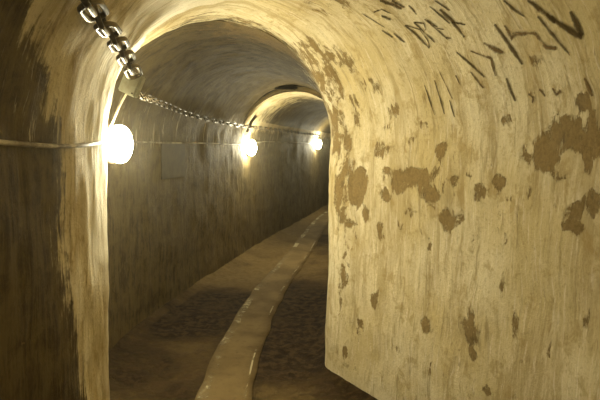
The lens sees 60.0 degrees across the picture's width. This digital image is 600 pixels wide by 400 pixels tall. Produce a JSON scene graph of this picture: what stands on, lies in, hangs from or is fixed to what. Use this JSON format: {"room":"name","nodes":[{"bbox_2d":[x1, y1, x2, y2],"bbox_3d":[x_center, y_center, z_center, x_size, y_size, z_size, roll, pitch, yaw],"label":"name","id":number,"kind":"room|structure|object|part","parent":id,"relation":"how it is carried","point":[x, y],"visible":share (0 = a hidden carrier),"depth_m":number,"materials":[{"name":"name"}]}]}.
{"room":"underground passage","nodes":[
{"label":"underground passage","id":0,"kind":"room"},
{"bbox_2d":[0,132,109,399],"bbox_3d":[-0.974,0.754,0.349,0.258,1.660,5.729,1,6,-2],"label":"wall","id":1,"kind":"structure","parent":0,"point":[54,271],"depth_m":1.94,"materials":[{"name":"concrete"}]},
{"bbox_2d":[0,139,107,147],"bbox_3d":[-0.958,-0.214,1.947,0.142,0.040,2.112,1,6,-5],"label":"cable","id":2,"kind":"object","parent":1,"relation":"attached to","point":[2,142],"visible":0.92,"depth_m":1.81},
{"bbox_2d":[107,124,132,163],"bbox_3d":[-1.070,-0.330,3.067,0.141,0.237,0.172,4,6,21],"label":"wall lamp","id":3,"kind":"object","parent":1,"relation":"attached to","point":[119,138],"visible":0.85,"depth_m":3.02,"materials":[{"name":"glass"}]},
{"bbox_2d":[107,139,239,352],"bbox_3d":[-1.159,0.247,5.186,0.241,1.660,3.986,2,6,6],"label":"wall","id":4,"kind":"structure","parent":0,"point":[164,236],"depth_m":4.91,"materials":[{"name":"concrete"}]},
{"bbox_2d":[161,144,184,179],"bbox_3d":[-1.226,-0.383,5.040,0.013,0.340,0.560,2,6,9],"label":"hatch","id":5,"kind":"object","parent":4,"relation":"attached to","point":[172,155],"visible":0.94,"depth_m":5.01,"materials":[{"name":"metal"}]},
{"bbox_2d":[133,141,247,144],"bbox_3d":[-1.095,-0.573,5.234,0.283,0.021,4.226,2,6,6],"label":"cable","id":6,"kind":"object","parent":4,"relation":"attached to","point":[133,141],"visible":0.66,"depth_m":5.22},
{"bbox_2d":[241,86,321,132],"bbox_3d":[-0.077,-0.308,7.056,1.493,2.430,0.001,2,6,4],"label":"trim","id":7,"kind":"structure","parent":4,"relation":"attached to","point":[299,89],"depth_m":6.95,"materials":[{"name":"concrete"}]},
{"bbox_2d":[108,204,377,399],"bbox_3d":[1.158,0.680,8.942,3.590,0.087,23.259,2,6,10],"label":"floor","id":8,"kind":"structure","parent":0,"point":[168,355],"depth_m":4.28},
{"bbox_2d":[195,211,328,399],"bbox_3d":[0.986,0.547,10.600,1.653,0.056,18.822,3,6,12],"label":"path","id":9,"kind":"structure","parent":8,"relation":"on","point":[230,378],"depth_m":4.44,"materials":[{"name":"concrete"}]},
{"bbox_2d":[197,212,326,397],"bbox_3d":[0.696,0.467,10.973,0.911,0.001,15.763,3,6,12],"label":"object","id":10,"kind":"structure","parent":9,"relation":"attached to","point":[303,235],"depth_m":5.24,"materials":[{"name":"white paint"}]},
{"bbox_2d":[245,243,313,395],"bbox_3d":[-0.075,0.938,6.261,0.149,0.001,6.098,2,6,6],"label":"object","id":11,"kind":"structure","parent":9,"relation":"attached to","point":[313,243],"depth_m":3.90,"materials":[{"name":"white paint"}]},
{"bbox_2d":[239,143,329,255],"bbox_3d":[1.027,-0.591,13.768,0.698,1.660,13.803,3,6,18],"label":"wall","id":12,"kind":"structure","parent":0,"point":[280,185],"depth_m":9.14,"materials":[{"name":"concrete"}]},
{"bbox_2d":[246,139,256,155],"bbox_3d":[-0.697,-0.744,7.384,0.141,0.237,0.172,6,7,37],"label":"wall lamp","id":13,"kind":"object","parent":12,"relation":"attached to","point":[251,148],"visible":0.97,"depth_m":7.33,"materials":[{"name":"glass"}]},
{"bbox_2d":[255,141,311,143],"bbox_3d":[-0.196,-1.055,9.693,0.043,0.061,4.621,3,6,13],"label":"cable","id":14,"kind":"object","parent":12,"relation":"attached to","point":[259,141],"visible":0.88,"depth_m":9.20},
{"bbox_2d":[315,139,320,148],"bbox_3d":[0.416,-1.287,11.999,0.141,0.237,0.172,6,8,38],"label":"wall lamp","id":15,"kind":"object","parent":12,"relation":"attached to","point":[317,141],"visible":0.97,"depth_m":11.95,"materials":[{"name":"glass"}]},
{"bbox_2d":[0,0,599,146],"bbox_3d":[1.732,-1.333,8.811,6.420,0.874,23.012,1,6,0],"label":"ceiling","id":16,"kind":"structure","parent":0,"point":[58,76],"depth_m":2.57,"materials":[{"name":"concrete"}]},
{"bbox_2d":[77,0,142,79],"bbox_3d":[-0.701,-0.565,1.265,0.314,0.170,3.072,1,6,-2],"label":"chain","id":17,"kind":"object","parent":16,"relation":"hanging from","point":[104,28],"visible":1,"depth_m":1.97,"materials":[{"name":"metal"}]},
{"bbox_2d":[118,71,145,97],"bbox_3d":[-0.916,-0.633,2.826,0.142,0.152,0.062,2,6,8],"label":"junction box","id":18,"kind":"object","parent":16,"relation":"attached to","point":[132,88],"visible":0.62,"depth_m":2.80,"materials":[{"name":"beige metal"}]},
{"bbox_2d":[109,94,126,129],"bbox_3d":[-1.039,-0.493,2.937,0.028,0.204,0.241,-4,8,-43],"label":"cable","id":19,"kind":"object","parent":18,"relation":"attached to","point":[125,95],"visible":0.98,"depth_m":2.90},
{"bbox_2d":[137,20,290,50],"bbox_3d":[-0.505,0.033,3.486,1.624,2.470,0.039,-1,7,-25],"label":"trim","id":20,"kind":"structure","parent":16,"relation":"attached to","point":[213,20],"depth_m":3.48,"materials":[{"name":"concrete"}]},
{"bbox_2d":[246,115,256,132],"bbox_3d":[-0.666,-1.048,7.145,0.156,0.250,0.056,1,6,0],"label":"wall bracket","id":21,"kind":"object","parent":16,"relation":"attached to","point":[255,116],"visible":0.98,"depth_m":7.13,"materials":[{"name":"metal"}]},
{"bbox_2d":[139,91,319,135],"bbox_3d":[-0.497,-1.039,7.310,0.596,0.103,8.936,2,6,8],"label":"chain","id":22,"kind":"object","parent":21,"relation":"hanging from","point":[147,97],"visible":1,"depth_m":5.24,"materials":[{"name":"metal"}]},
{"bbox_2d":[273,86,296,89],"bbox_3d":[-0.204,-1.477,6.835,0.340,0.039,0.130,1,6,0],"label":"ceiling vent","id":23,"kind":"object","parent":16,"relation":"in","point":[278,87],"visible":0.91,"depth_m":6.78,"materials":[{"name":"black metal"}]},
{"bbox_3d":[-0.204,-1.481,6.834,0.340,0.030,0.130,1,6,0],"label":"vent frame","id":24,"kind":"part","parent":23,"relation":"part of","materials":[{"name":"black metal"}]},
{"bbox_2d":[363,0,416,41],"bbox_3d":[0.421,-0.862,2.496,0.222,0.183,0.309,1,6,0],"label":"scrawled inscription","id":25,"kind":"object","parent":16,"relation":"attached to","point":[382,1],"visible":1,"depth_m":2.45,"materials":[{"name":"paint"}]},
{"bbox_2d":[405,1,464,116],"bbox_3d":[0.636,-0.626,2.395,0.224,0.478,0.457,0,6,-13],"label":"scrawled inscription","id":26,"kind":"object","parent":16,"relation":"attached to","point":[440,10],"visible":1,"depth_m":2.38,"materials":[{"name":"paint"}]},
{"bbox_2d":[456,0,592,102],"bbox_3d":[0.806,-0.551,1.970,0.173,0.368,0.749,0,6,-12],"label":"scrawled inscription","id":27,"kind":"object","parent":16,"relation":"attached to","point":[552,19],"visible":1,"depth_m":1.83,"materials":[{"name":"paint"}]},
{"bbox_2d":[325,144,599,399],"bbox_3d":[0.825,0.760,0.722,0.537,1.660,6.472,1,6,-7],"label":"wall","id":28,"kind":"structure","parent":0,"point":[456,272],"depth_m":2.45,"materials":[{"name":"concrete"}]}
]}

